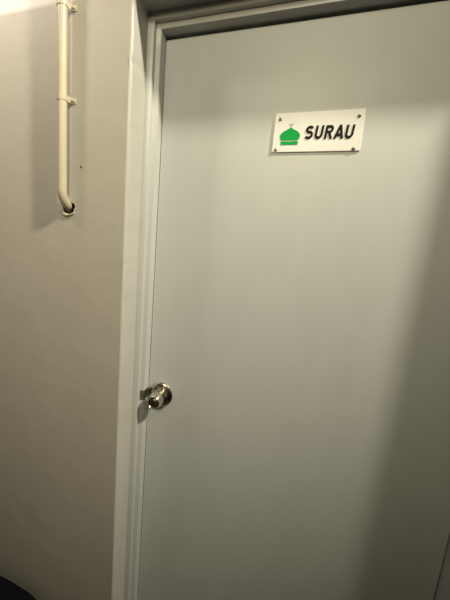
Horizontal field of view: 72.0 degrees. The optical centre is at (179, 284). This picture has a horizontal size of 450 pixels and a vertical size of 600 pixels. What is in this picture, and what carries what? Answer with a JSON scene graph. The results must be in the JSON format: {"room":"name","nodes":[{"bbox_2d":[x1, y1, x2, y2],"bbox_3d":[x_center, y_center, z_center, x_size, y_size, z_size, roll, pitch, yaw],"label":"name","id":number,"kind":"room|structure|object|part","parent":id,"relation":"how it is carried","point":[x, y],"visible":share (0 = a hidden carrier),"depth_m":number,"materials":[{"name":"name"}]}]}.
{"room":"corridor","nodes":[
{"label":"corridor","id":0,"kind":"room"},
{"bbox_2d":[0,0,218,599],"bbox_3d":[0.411,-0.525,0.707,5.400,3.950,0.191,7,10,18],"label":"wall","id":1,"kind":"structure","parent":0,"point":[68,280],"depth_m":0.96,"materials":[{"name":"beige paint"}]},
{"bbox_2d":[56,0,76,211],"bbox_3d":[-0.254,-1.376,0.709,0.042,2.358,0.061,7,10,18],"label":"pipe","id":2,"kind":"object","parent":1,"relation":"attached to","point":[62,5],"visible":1,"depth_m":0.83,"materials":[{"name":"beige paint"}]},
{"bbox_2d":[124,0,449,599],"bbox_3d":[0.320,0.353,0.913,0.971,2.141,0.100,7,10,18],"label":"door frame","id":3,"kind":"structure","parent":1,"relation":"attached to","point":[220,16],"depth_m":0.89,"materials":[{"name":"grey paint"}]},
{"bbox_3d":[-0.123,0.370,1.046,0.016,0.034,0.032,7,10,18],"label":"strike plate","id":4,"kind":"part","parent":3,"relation":"part of","materials":[{"name":"metal"}]},
{"bbox_2d":[138,0,449,599],"bbox_3d":[0.314,0.374,0.904,0.895,2.091,0.105,7,10,18],"label":"door","id":5,"kind":"structure","parent":1,"relation":"in","point":[298,434],"depth_m":0.87,"materials":[{"name":"grey paint"}]},
{"bbox_3d":[-0.076,0.378,1.018,0.087,0.087,0.064,7,10,18],"label":"knob","id":6,"kind":"part","parent":5,"relation":"part of","materials":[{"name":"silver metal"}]},
{"bbox_2d":[272,109,365,152],"bbox_3d":[0.354,-0.397,0.790,0.214,0.099,0.006,7,10,18],"label":"door sign","id":7,"kind":"object","parent":5,"relation":"attached to","point":[333,130],"visible":1,"depth_m":0.79,"materials":[{"name":"white plastic"}]},
{"bbox_3d":[-0.211,1.675,-0.395,5.400,0.100,3.250,7,10,18],"label":"floor","id":8,"kind":"structure","parent":0,"visible":0},
{"bbox_2d":[0,576,35,599],"bbox_3d":[-0.721,1.177,0.954,0.874,0.372,0.512,7,10,18],"label":"cloth bundle","id":9,"kind":"object","parent":8,"relation":"on","point":[9,590],"visible":1,"depth_m":1.09,"materials":[{"name":"black fabric"}]}
]}

